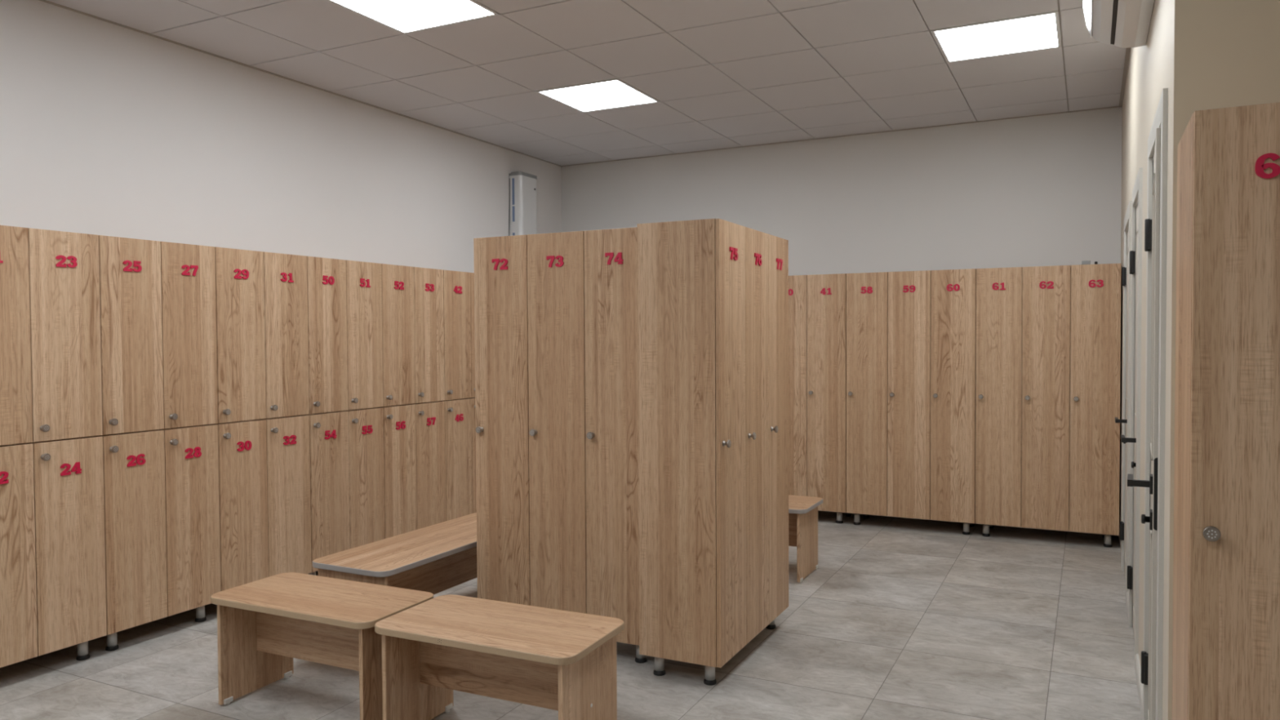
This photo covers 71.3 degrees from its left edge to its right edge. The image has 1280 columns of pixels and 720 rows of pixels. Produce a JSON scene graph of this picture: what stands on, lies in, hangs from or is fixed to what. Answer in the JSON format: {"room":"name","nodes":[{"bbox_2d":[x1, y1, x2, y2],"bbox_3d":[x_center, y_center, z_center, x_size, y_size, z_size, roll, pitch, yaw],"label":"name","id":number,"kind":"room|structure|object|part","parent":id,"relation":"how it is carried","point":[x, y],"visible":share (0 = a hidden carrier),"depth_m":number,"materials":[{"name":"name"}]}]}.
{"room":"changing room","nodes":[
{"label":"changing room","id":0,"kind":"room"},
{"bbox_2d":[0,0,561,272],"bbox_3d":[-2.910,-0.245,4.025,0.200,3.108,9.785,0,2,27],"label":"wall","id":1,"kind":"structure","parent":0,"point":[107,129],"depth_m":4.93,"materials":[{"name":"beige paint"}]},
{"bbox_2d":[508,171,537,235],"bbox_3d":[-0.975,-1.140,7.495,0.122,0.840,0.272,0,2,27],"label":"air purifier","id":2,"kind":"object","parent":1,"relation":"attached to","point":[522,185],"visible":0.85,"depth_m":7.40,"materials":[{"name":"white plastic"}]},
{"bbox_2d":[39,0,1130,166],"bbox_3d":[-0.818,-1.632,2.934,4.500,0.004,9.385,0,2,27],"label":"trim","id":3,"kind":"structure","parent":1,"relation":"attached to","point":[1127,50],"depth_m":5.99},
{"bbox_2d":[0,511,1141,719],"bbox_3d":[0.275,1.391,2.468,7.310,0.120,9.785,0,2,27],"label":"floor","id":4,"kind":"structure","parent":0,"point":[897,618],"depth_m":3.85,"materials":[{"name":"grey tile"}]},
{"bbox_2d":[0,225,106,667],"bbox_3d":[-2.660,0.387,3.747,0.447,1.855,0.577,0,2,27],"label":"tall cabinet","id":5,"kind":"object","parent":4,"relation":"on","point":[53,583],"visible":1,"depth_m":3.71,"materials":[{"name":"brown wood"}]},
{"bbox_3d":[-2.561,-0.097,3.522,0.017,0.875,0.286,0,2,27],"label":"door","id":6,"kind":"part","parent":5,"relation":"part of","materials":[{"name":"brown wood"}]},
{"bbox_3d":[-2.556,0.786,3.544,0.017,0.879,0.286,0,2,27],"label":"door","id":7,"kind":"part","parent":5,"relation":"part of","materials":[{"name":"brown wood"}]},
{"bbox_3d":[-2.457,0.281,3.683,0.027,0.031,0.031,0,2,27],"label":"knob","id":8,"kind":"part","parent":5,"relation":"part of","materials":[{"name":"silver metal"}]},
{"bbox_3d":[-2.457,0.401,3.686,0.027,0.031,0.031,0,2,27],"label":"knob","id":9,"kind":"part","parent":5,"relation":"part of","materials":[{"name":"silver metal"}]},
{"bbox_3d":[-2.431,-0.104,3.780,0.017,0.875,0.286,0,2,27],"label":"door","id":10,"kind":"part","parent":5,"relation":"part of","materials":[{"name":"brown wood"}]},
{"bbox_3d":[-2.426,0.778,3.802,0.017,0.879,0.286,0,2,27],"label":"door","id":11,"kind":"part","parent":5,"relation":"part of","materials":[{"name":"brown wood"}]},
{"bbox_3d":[-2.443,1.256,3.914,0.041,0.082,0.041,0,2,27],"label":"leg","id":12,"kind":"part","parent":5,"relation":"part of","materials":[{"name":"metal"}]},
{"bbox_2d":[98,235,221,651],"bbox_3d":[-2.400,0.372,4.265,0.447,1.855,0.577,0,2,27],"label":"tall cabinet","id":13,"kind":"object","parent":4,"relation":"on","point":[157,298],"visible":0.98,"depth_m":4.15,"materials":[{"name":"brown wood"}]},
{"bbox_3d":[-2.385,1.253,4.031,0.041,0.082,0.041,0,2,27],"label":"leg","id":14,"kind":"part","parent":13,"relation":"part of","materials":[{"name":"metal"}]},
{"bbox_3d":[-2.327,0.274,3.943,0.027,0.031,0.031,0,2,27],"label":"knob","id":15,"kind":"part","parent":13,"relation":"part of","materials":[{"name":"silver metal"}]},
{"bbox_3d":[-2.326,0.394,3.946,0.027,0.031,0.031,0,2,27],"label":"knob","id":16,"kind":"part","parent":13,"relation":"part of","materials":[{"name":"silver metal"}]},
{"bbox_3d":[-2.300,-0.112,4.040,0.017,0.875,0.286,0,2,27],"label":"door","id":17,"kind":"part","parent":13,"relation":"part of","materials":[{"name":"brown wood"}]},
{"bbox_3d":[-2.295,0.771,4.062,0.017,0.879,0.286,0,2,27],"label":"door","id":18,"kind":"part","parent":13,"relation":"part of","materials":[{"name":"brown wood"}]},
{"bbox_3d":[-2.196,0.267,4.201,0.027,0.031,0.031,0,2,27],"label":"knob","id":19,"kind":"part","parent":13,"relation":"part of","materials":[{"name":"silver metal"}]},
{"bbox_3d":[-2.196,0.386,4.204,0.027,0.031,0.031,0,2,27],"label":"knob","id":20,"kind":"part","parent":13,"relation":"part of","materials":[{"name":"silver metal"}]},
{"bbox_3d":[-2.170,-0.119,4.298,0.017,0.875,0.286,0,2,27],"label":"door","id":21,"kind":"part","parent":13,"relation":"part of","materials":[{"name":"brown wood"}]},
{"bbox_3d":[-2.165,0.764,4.320,0.017,0.879,0.286,0,2,27],"label":"door","id":22,"kind":"part","parent":13,"relation":"part of","materials":[{"name":"brown wood"}]},
{"bbox_3d":[-2.183,1.242,4.432,0.041,0.082,0.041,0,2,27],"label":"leg","id":23,"kind":"part","parent":13,"relation":"part of","materials":[{"name":"metal"}]},
{"bbox_2d":[214,246,311,591],"bbox_3d":[-2.139,0.358,4.784,0.447,1.855,0.579,0,2,27],"label":"tall cabinet","id":24,"kind":"object","parent":4,"relation":"on","point":[261,297],"visible":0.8,"depth_m":4.67,"materials":[{"name":"brown wood"}]},
{"bbox_3d":[-2.066,0.259,4.461,0.027,0.031,0.031,0,2,27],"label":"knob","id":25,"kind":"part","parent":24,"relation":"part of","materials":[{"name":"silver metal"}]},
{"bbox_3d":[-2.065,0.379,4.464,0.027,0.031,0.031,0,2,27],"label":"knob","id":26,"kind":"part","parent":24,"relation":"part of","materials":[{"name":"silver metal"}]},
{"bbox_3d":[-2.039,-0.126,4.558,0.017,0.875,0.287,0,2,27],"label":"door","id":27,"kind":"part","parent":24,"relation":"part of","materials":[{"name":"brown wood"}]},
{"bbox_3d":[-2.034,0.757,4.580,0.017,0.879,0.287,0,2,27],"label":"door","id":28,"kind":"part","parent":24,"relation":"part of","materials":[{"name":"brown wood"}]},
{"bbox_3d":[-1.935,0.252,4.720,0.027,0.031,0.031,0,2,27],"label":"knob","id":29,"kind":"part","parent":24,"relation":"part of","materials":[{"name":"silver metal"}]},
{"bbox_3d":[-1.935,0.372,4.723,0.027,0.031,0.031,0,2,27],"label":"knob","id":30,"kind":"part","parent":24,"relation":"part of","materials":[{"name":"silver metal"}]},
{"bbox_3d":[-1.909,-0.133,4.817,0.017,0.875,0.287,0,2,27],"label":"door","id":31,"kind":"part","parent":24,"relation":"part of","materials":[{"name":"brown wood"}]},
{"bbox_3d":[-1.904,0.749,4.839,0.017,0.879,0.287,0,2,27],"label":"door","id":32,"kind":"part","parent":24,"relation":"part of","materials":[{"name":"brown wood"}]},
{"bbox_2d":[210,572,433,719],"bbox_3d":[-1.204,1.103,3.390,0.790,0.425,0.400,0,2,26],"label":"bench","id":33,"kind":"object","parent":4,"relation":"on","point":[263,624],"visible":0.76,"depth_m":3.39,"materials":[{"name":"brown wood"}]},
{"bbox_3d":[-1.520,1.109,3.541,0.016,0.392,0.350,0,2,26],"label":"leg","id":34,"kind":"part","parent":33,"relation":"part of","materials":[{"name":"brown wood"}]},
{"bbox_3d":[-0.888,1.113,3.239,0.016,0.392,0.350,0,2,26],"label":"leg","id":35,"kind":"part","parent":33,"relation":"part of","materials":[{"name":"brown wood"}]},
{"bbox_2d":[306,256,385,575],"bbox_3d":[-1.877,0.344,5.303,0.447,1.855,0.577,0,2,27],"label":"tall cabinet","id":36,"kind":"object","parent":4,"relation":"on","point":[346,414],"visible":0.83,"depth_m":5.19,"materials":[{"name":"brown wood"}]},
{"bbox_3d":[-1.804,0.245,4.980,0.027,0.031,0.031,0,2,27],"label":"knob","id":37,"kind":"part","parent":36,"relation":"part of","materials":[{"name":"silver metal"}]},
{"bbox_3d":[-1.804,0.365,4.983,0.027,0.031,0.031,0,2,27],"label":"knob","id":38,"kind":"part","parent":36,"relation":"part of","materials":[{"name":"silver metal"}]},
{"bbox_3d":[-1.778,-0.141,5.077,0.017,0.875,0.286,0,2,27],"label":"door","id":39,"kind":"part","parent":36,"relation":"part of","materials":[{"name":"brown wood"}]},
{"bbox_3d":[-1.773,0.742,5.099,0.017,0.879,0.286,0,2,27],"label":"door","id":40,"kind":"part","parent":36,"relation":"part of","materials":[{"name":"brown wood"}]},
{"bbox_3d":[-1.673,0.357,5.242,0.027,0.031,0.031,0,2,27],"label":"knob","id":41,"kind":"part","parent":36,"relation":"part of","materials":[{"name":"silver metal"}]},
{"bbox_3d":[-1.674,0.237,5.239,0.027,0.031,0.031,0,2,27],"label":"knob","id":42,"kind":"part","parent":36,"relation":"part of","materials":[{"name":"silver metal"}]},
{"bbox_3d":[-1.647,-0.148,5.335,0.017,0.875,0.286,0,2,27],"label":"door","id":43,"kind":"part","parent":36,"relation":"part of","materials":[{"name":"brown wood"}]},
{"bbox_3d":[-1.643,0.735,5.358,0.017,0.879,0.286,0,2,27],"label":"door","id":44,"kind":"part","parent":36,"relation":"part of","materials":[{"name":"brown wood"}]},
{"bbox_2d":[312,512,477,594],"bbox_3d":[-0.959,1.075,4.365,0.437,0.430,1.300,0,2,27],"label":"bench","id":45,"kind":"object","parent":4,"relation":"on","point":[435,558],"visible":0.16,"depth_m":4.16,"materials":[{"name":"brown wood"}]},
{"bbox_3d":[-1.231,1.097,3.825,0.387,0.397,0.016,0,2,27],"label":"leg","id":46,"kind":"part","parent":45,"relation":"part of","materials":[{"name":"brown wood"}]},
{"bbox_2d":[381,263,445,538],"bbox_3d":[-1.616,0.329,5.823,0.447,1.855,0.581,0,2,27],"label":"tall cabinet","id":47,"kind":"object","parent":4,"relation":"on","point":[413,309],"visible":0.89,"depth_m":5.71,"materials":[{"name":"brown wood"}]},
{"bbox_3d":[-1.544,0.230,5.498,0.027,0.031,0.031,0,2,27],"label":"knob","id":48,"kind":"part","parent":47,"relation":"part of","materials":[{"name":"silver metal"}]},
{"bbox_3d":[-1.543,0.350,5.501,0.027,0.031,0.031,0,2,27],"label":"knob","id":49,"kind":"part","parent":47,"relation":"part of","materials":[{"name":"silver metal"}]},
{"bbox_3d":[-1.516,-0.155,5.596,0.017,0.875,0.288,0,2,27],"label":"door","id":50,"kind":"part","parent":47,"relation":"part of","materials":[{"name":"brown wood"}]},
{"bbox_3d":[-1.512,0.728,5.618,0.017,0.879,0.288,0,2,27],"label":"door","id":51,"kind":"part","parent":47,"relation":"part of","materials":[{"name":"brown wood"}]},
{"bbox_3d":[-1.413,0.223,5.758,0.027,0.031,0.031,0,2,27],"label":"knob","id":52,"kind":"part","parent":47,"relation":"part of","materials":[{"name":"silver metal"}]},
{"bbox_3d":[-1.412,0.343,5.761,0.027,0.031,0.031,0,2,27],"label":"knob","id":53,"kind":"part","parent":47,"relation":"part of","materials":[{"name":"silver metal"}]},
{"bbox_3d":[-1.385,-0.162,5.856,0.017,0.875,0.288,0,2,27],"label":"door","id":54,"kind":"part","parent":47,"relation":"part of","materials":[{"name":"brown wood"}]},
{"bbox_3d":[-1.381,0.720,5.878,0.017,0.879,0.288,0,2,27],"label":"door","id":55,"kind":"part","parent":47,"relation":"part of","materials":[{"name":"brown wood"}]},
{"bbox_2d":[442,270,476,520],"bbox_3d":[-1.353,0.314,6.344,0.447,1.855,0.581,0,2,27],"label":"tall cabinet","id":56,"kind":"object","parent":4,"relation":"on","point":[458,286],"visible":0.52,"depth_m":6.13,"materials":[{"name":"brown wood"}]},
{"bbox_3d":[-1.280,0.336,6.023,0.027,0.031,0.031,0,2,27],"label":"knob","id":57,"kind":"part","parent":56,"relation":"part of","materials":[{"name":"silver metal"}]},
{"bbox_3d":[-1.281,0.216,6.020,0.027,0.031,0.031,0,2,27],"label":"knob","id":58,"kind":"part","parent":56,"relation":"part of","materials":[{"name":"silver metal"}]},
{"bbox_3d":[-1.254,-0.170,6.117,0.017,0.875,0.288,0,2,27],"label":"door","id":59,"kind":"part","parent":56,"relation":"part of","materials":[{"name":"brown wood"}]},
{"bbox_3d":[-1.249,0.713,6.139,0.017,0.879,0.288,0,2,27],"label":"door","id":60,"kind":"part","parent":56,"relation":"part of","materials":[{"name":"brown wood"}]},
{"bbox_3d":[-1.123,-0.177,6.378,0.017,0.875,0.288,0,2,27],"label":"door","id":61,"kind":"part","parent":56,"relation":"part of","materials":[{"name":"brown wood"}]},
{"bbox_3d":[-1.118,0.706,6.400,0.017,0.879,0.288,0,2,27],"label":"door","id":62,"kind":"part","parent":56,"relation":"part of","materials":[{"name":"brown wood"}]},
{"bbox_2d":[374,594,623,719],"bbox_3d":[-0.478,1.108,3.049,0.780,0.425,0.420,0,2,25],"label":"bench","id":63,"kind":"object","parent":4,"relation":"on","point":[562,661],"visible":1,"depth_m":3.03,"materials":[{"name":"brown wood"}]},
{"bbox_3d":[-0.790,1.113,3.195,0.016,0.392,0.370,0,2,25],"label":"leg","id":64,"kind":"part","parent":63,"relation":"part of","materials":[{"name":"brown wood"}]},
{"bbox_3d":[-0.165,1.117,2.903,0.016,0.392,0.370,0,2,25],"label":"leg","id":65,"kind":"part","parent":63,"relation":"part of","materials":[{"name":"brown wood"}]},
{"bbox_2d":[473,226,647,662],"bbox_3d":[-0.293,0.366,4.076,0.878,1.855,0.387,0,2,27],"label":"tall cabinet","id":66,"kind":"object","parent":4,"relation":"on","point":[556,313],"visible":0.78,"depth_m":3.92,"materials":[{"name":"brown wood"}]},
{"bbox_3d":[-0.735,0.320,4.096,0.031,0.031,0.027,0,2,27],"label":"knob","id":67,"kind":"part","parent":66,"relation":"part of","materials":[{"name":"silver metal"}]},
{"bbox_3d":[-0.626,0.321,4.066,0.290,1.760,0.017,0,2,27],"label":"door","id":68,"kind":"part","parent":66,"relation":"part of","materials":[{"name":"brown wood"}]},
{"bbox_3d":[-0.473,0.322,3.964,0.031,0.031,0.027,0,2,27],"label":"knob","id":69,"kind":"part","parent":66,"relation":"part of","materials":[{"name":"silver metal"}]},
{"bbox_3d":[-0.364,0.323,3.934,0.290,1.760,0.017,0,2,27],"label":"door","id":70,"kind":"part","parent":66,"relation":"part of","materials":[{"name":"brown wood"}]},
{"bbox_3d":[-0.211,0.324,3.832,0.031,0.031,0.027,0,2,27],"label":"knob","id":71,"kind":"part","parent":66,"relation":"part of","materials":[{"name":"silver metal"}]},
{"bbox_3d":[-0.102,0.325,3.802,0.290,1.760,0.017,0,2,27],"label":"door","id":72,"kind":"part","parent":66,"relation":"part of","materials":[{"name":"brown wood"}]},
{"bbox_3d":[0.004,1.245,3.845,0.041,0.082,0.041,0,2,27],"label":"leg","id":73,"kind":"part","parent":66,"relation":"part of","materials":[{"name":"metal"}]},
{"bbox_2d":[636,218,788,685],"bbox_3d":[0.366,0.365,3.959,0.385,1.855,0.892,0,2,27],"label":"tall cabinet","id":74,"kind":"object","parent":4,"relation":"on","point":[713,294],"visible":1,"depth_m":3.60,"materials":[{"name":"brown wood"}]},
{"bbox_3d":[0.081,1.248,3.699,0.041,0.082,0.041,0,2,27],"label":"leg","id":75,"kind":"part","parent":74,"relation":"part of","materials":[{"name":"metal"}]},
{"bbox_3d":[0.282,1.249,3.598,0.041,0.082,0.041,0,2,27],"label":"leg","id":76,"kind":"part","parent":74,"relation":"part of","materials":[{"name":"metal"}]},
{"bbox_3d":[0.341,0.329,3.511,0.027,0.031,0.031,0,2,27],"label":"knob","id":77,"kind":"part","parent":74,"relation":"part of","materials":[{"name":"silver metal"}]},
{"bbox_3d":[0.371,0.327,3.621,0.017,1.760,0.294,0,2,27],"label":"door","id":78,"kind":"part","parent":74,"relation":"part of","materials":[{"name":"brown wood"}]},
{"bbox_3d":[0.475,0.321,3.777,0.027,0.031,0.031,0,2,27],"label":"knob","id":79,"kind":"part","parent":74,"relation":"part of","materials":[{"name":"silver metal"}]},
{"bbox_3d":[0.505,0.319,3.887,0.017,1.760,0.294,0,2,27],"label":"door","id":80,"kind":"part","parent":74,"relation":"part of","materials":[{"name":"brown wood"}]},
{"bbox_3d":[0.626,1.230,4.280,0.041,0.082,0.041,0,2,27],"label":"leg","id":81,"kind":"part","parent":74,"relation":"part of","materials":[{"name":"metal"}]},
{"bbox_3d":[0.609,0.314,4.043,0.027,0.031,0.031,0,2,27],"label":"knob","id":82,"kind":"part","parent":74,"relation":"part of","materials":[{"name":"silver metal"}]},
{"bbox_3d":[0.639,0.312,4.153,0.017,1.760,0.294,0,2,27],"label":"door","id":83,"kind":"part","parent":74,"relation":"part of","materials":[{"name":"brown wood"}]},
{"bbox_2d":[788,494,822,582],"bbox_3d":[0.660,1.043,5.358,0.800,0.425,0.430,0,2,27],"label":"bench","id":84,"kind":"object","parent":4,"relation":"on","point":[802,510],"visible":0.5,"depth_m":5.19,"materials":[{"name":"brown wood"}]},
{"bbox_3d":[0.978,1.053,5.199,0.016,0.392,0.380,0,2,27],"label":"leg","id":85,"kind":"part","parent":84,"relation":"part of","materials":[{"name":"brown wood"}]},
{"bbox_2d":[788,273,852,523],"bbox_3d":[1.207,0.285,6.935,0.881,1.855,0.447,0,2,27],"label":"tall cabinet","id":86,"kind":"object","parent":4,"relation":"on","point":[817,303],"visible":0.41,"depth_m":6.65,"materials":[{"name":"brown wood"}]},
{"bbox_3d":[1.122,0.243,6.766,0.291,1.760,0.017,0,2,27],"label":"door","id":87,"kind":"part","parent":86,"relation":"part of","materials":[{"name":"brown wood"}]},
{"bbox_3d":[1.385,0.245,6.634,0.291,1.760,0.017,0,2,27],"label":"door","id":88,"kind":"part","parent":86,"relation":"part of","materials":[{"name":"brown wood"}]},
{"bbox_3d":[1.492,1.165,6.676,0.041,0.082,0.041,0,2,27],"label":"leg","id":89,"kind":"part","parent":86,"relation":"part of","materials":[{"name":"metal"}]},
{"bbox_2d":[846,268,976,534],"bbox_3d":[2.002,0.291,6.535,0.894,1.855,0.447,0,2,27],"label":"tall cabinet","id":90,"kind":"object","parent":4,"relation":"on","point":[911,335],"visible":1,"depth_m":6.35,"materials":[{"name":"brown wood"}]},
{"bbox_3d":[1.609,1.166,6.617,0.041,0.082,0.041,0,2,27],"label":"leg","id":91,"kind":"part","parent":90,"relation":"part of","materials":[{"name":"metal"}]},
{"bbox_3d":[1.651,0.247,6.500,0.295,1.760,0.017,0,2,27],"label":"door","id":92,"kind":"part","parent":90,"relation":"part of","materials":[{"name":"brown wood"}]},
{"bbox_3d":[1.917,0.249,6.366,0.295,1.760,0.017,0,2,27],"label":"door","id":93,"kind":"part","parent":90,"relation":"part of","materials":[{"name":"brown wood"}]},
{"bbox_3d":[2.184,0.251,6.232,0.295,1.760,0.017,0,2,27],"label":"door","id":94,"kind":"part","parent":90,"relation":"part of","materials":[{"name":"brown wood"}]},
{"bbox_3d":[2.293,1.171,6.273,0.041,0.082,0.041,0,2,27],"label":"leg","id":95,"kind":"part","parent":90,"relation":"part of","materials":[{"name":"metal"}]},
{"bbox_2d":[975,263,1121,547],"bbox_3d":[2.796,0.297,6.135,0.878,1.855,0.447,0,2,27],"label":"tall cabinet","id":96,"kind":"object","parent":4,"relation":"on","point":[1048,338],"visible":1,"depth_m":5.95,"materials":[{"name":"brown wood"}]},
{"bbox_3d":[2.410,1.171,6.215,0.041,0.082,0.041,0,2,27],"label":"leg","id":97,"kind":"part","parent":96,"relation":"part of","materials":[{"name":"metal"}]},
{"bbox_3d":[2.449,0.253,6.098,0.290,1.760,0.017,0,2,27],"label":"door","id":98,"kind":"part","parent":96,"relation":"part of","materials":[{"name":"brown wood"}]},
{"bbox_3d":[2.712,0.255,5.966,0.290,1.760,0.017,0,2,27],"label":"door","id":99,"kind":"part","parent":96,"relation":"part of","materials":[{"name":"brown wood"}]},
{"bbox_2d":[1081,260,1090,264],"bbox_3d":[2.936,-0.639,5.874,0.052,0.026,0.040,0,2,27],"label":"box","id":100,"kind":"object","parent":96,"relation":"on","point":[1085,262],"visible":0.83,"depth_m":5.86,"materials":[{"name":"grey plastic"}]},
{"bbox_3d":[2.974,0.257,5.834,0.290,1.760,0.017,0,2,27],"label":"door","id":101,"kind":"part","parent":96,"relation":"part of","materials":[{"name":"brown wood"}]},
{"bbox_3d":[3.080,1.176,5.877,0.041,0.082,0.041,0,2,27],"label":"leg","id":102,"kind":"part","parent":96,"relation":"part of","materials":[{"name":"metal"}]},
{"bbox_2d":[1171,102,1279,719],"bbox_3d":[1.624,0.412,1.828,0.883,1.855,0.427,0,2,27],"label":"tall cabinet","id":103,"kind":"object","parent":4,"relation":"on","point":[1226,628],"visible":1,"depth_m":1.82,"materials":[{"name":"brown wood"}]},
{"bbox_3d":[1.171,0.354,1.830,0.031,0.031,0.027,0,2,27],"label":"knob","id":104,"kind":"part","parent":103,"relation":"part of","materials":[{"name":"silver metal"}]},
{"bbox_2d":[46,0,1126,165],"bbox_3d":[0.258,-1.636,2.392,6.910,0.020,9.385,0,2,27],"label":"ceiling","id":105,"kind":"structure","parent":0,"point":[722,73],"depth_m":5.10,"materials":[{"name":"tile"}]},
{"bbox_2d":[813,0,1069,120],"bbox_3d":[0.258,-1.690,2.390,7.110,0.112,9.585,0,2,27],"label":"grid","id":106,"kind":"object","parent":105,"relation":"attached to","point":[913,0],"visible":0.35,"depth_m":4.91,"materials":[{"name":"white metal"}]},
{"bbox_2d":[327,0,499,34],"bbox_3d":[-1.077,-1.677,4.177,0.594,0.033,0.594,0,2,27],"label":"ceiling light","id":107,"kind":"object","parent":106,"relation":"attached to","point":[403,16],"visible":0.89,"depth_m":4.28,"materials":[{"name":"white plastic"}]},
{"bbox_2d":[535,77,660,112],"bbox_3d":[-0.265,-1.722,5.791,0.594,0.033,0.594,0,2,27],"label":"ceiling light","id":108,"kind":"object","parent":106,"relation":"attached to","point":[614,93],"visible":0.8,"depth_m":5.78,"materials":[{"name":"white plastic"}]},
{"bbox_2d":[930,10,1062,62],"bbox_3d":[1.888,-1.707,4.708,0.594,0.033,0.594,0,2,27],"label":"ceiling light","id":109,"kind":"object","parent":106,"relation":"attached to","point":[1041,31],"visible":0.83,"depth_m":4.69,"materials":[{"name":"white plastic"}]},
{"bbox_2d":[560,106,1121,536],"bbox_3d":[1.344,-0.350,7.248,4.500,3.108,0.200,0,2,27],"label":"wall","id":110,"kind":"structure","parent":0,"point":[1043,190],"depth_m":6.78,"materials":[{"name":"paint"}]},
{"bbox_2d":[1118,0,1170,719],"bbox_3d":[2.468,-0.283,4.343,0.120,3.108,4.381,0,2,27],"label":"wall","id":111,"kind":"structure","parent":0,"point":[1148,68],"depth_m":3.50,"materials":[{"name":"beige paint"}]},
{"bbox_2d":[1082,0,1155,48],"bbox_3d":[1.669,-1.346,3.126,0.226,0.280,0.850,0,2,27],"label":"air conditioner","id":112,"kind":"object","parent":111,"relation":"attached to","point":[1122,24],"visible":1,"depth_m":3.25,"materials":[{"name":"white plastic"}]},
{"bbox_3d":[1.585,-1.363,3.168,0.038,0.191,0.842,0,2,27],"label":"panel","id":113,"kind":"part","parent":112,"relation":"part of","materials":[{"name":"white plastic"}]},
{"bbox_2d":[1110,0,1118,44],"bbox_3d":[1.670,-1.232,3.138,0.013,0.014,0.808,0,2,27],"label":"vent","id":114,"kind":"object","parent":112,"relation":"attached to","point":[1113,3],"depth_m":3.25,"materials":[{"name":"black plastic"}]},
{"bbox_2d":[1115,200,1132,605],"bbox_3d":[2.719,0.218,4.920,0.184,2.075,0.830,0,2,27],"label":"door","id":115,"kind":"structure","parent":111,"relation":"in","point":[1126,276],"depth_m":5.11,"materials":[{"name":"metal"}]},
{"bbox_3d":[2.560,0.321,4.738,0.066,0.052,0.141,0,2,27],"label":"handle","id":116,"kind":"part","parent":115,"relation":"part of","materials":[{"name":"black metal"}]},
{"bbox_3d":[2.742,0.218,4.909,0.132,2.075,0.830,0,2,27],"label":"casing","id":117,"kind":"part","parent":115,"relation":"part of","materials":[{"name":"white wood"}]},
{"bbox_2d":[1126,591,1128,617],"bbox_3d":[2.440,1.231,4.456,0.012,0.075,0.300,0,2,27],"label":"baseboard","id":118,"kind":"structure","parent":111,"relation":"attached to","point":[1127,593],"depth_m":4.50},
{"bbox_2d":[1120,168,1142,665],"bbox_3d":[2.240,0.244,3.969,0.184,2.075,0.700,0,2,27],"label":"door","id":119,"kind":"structure","parent":111,"relation":"in","point":[1135,254],"depth_m":4.08,"materials":[{"name":"metal"}]},
{"bbox_3d":[2.111,0.341,3.845,0.066,0.052,0.141,0,2,27],"label":"handle","id":120,"kind":"part","parent":119,"relation":"part of","materials":[{"name":"black metal"}]},
{"bbox_3d":[2.263,0.244,3.958,0.132,2.075,0.700,0,2,27],"label":"casing","id":121,"kind":"part","parent":119,"relation":"part of","materials":[{"name":"white wood"}]},
{"bbox_2d":[1134,653,1142,719],"bbox_3d":[1.925,1.260,3.434,0.012,0.075,0.590,0,2,27],"label":"baseboard","id":122,"kind":"structure","parent":111,"relation":"attached to","point":[1137,665],"depth_m":3.45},
{"bbox_2d":[1127,88,1168,719],"bbox_3d":[1.643,0.277,2.809,0.207,2.075,0.730,0,2,27],"label":"door","id":123,"kind":"structure","parent":111,"relation":"in","point":[1155,224],"depth_m":2.57,"materials":[{"name":"metal"}]},
{"bbox_3d":[1.500,0.363,2.677,0.066,0.052,0.141,0,2,29],"label":"handle","id":124,"kind":"part","parent":123,"relation":"part of","materials":[{"name":"black metal"}]},
{"bbox_3d":[1.676,0.277,2.792,0.132,2.075,0.730,0,2,27],"label":"casing","id":125,"kind":"part","parent":123,"relation":"part of","materials":[{"name":"white wood"}]},
{"bbox_2d":[1164,0,1279,719],"bbox_3d":[2.568,-0.219,1.774,2.610,3.108,0.120,0,2,27],"label":"wall","id":126,"kind":"structure","parent":0,"point":[1224,53],"depth_m":2.27,"materials":[{"name":"beige paint"}]}
]}

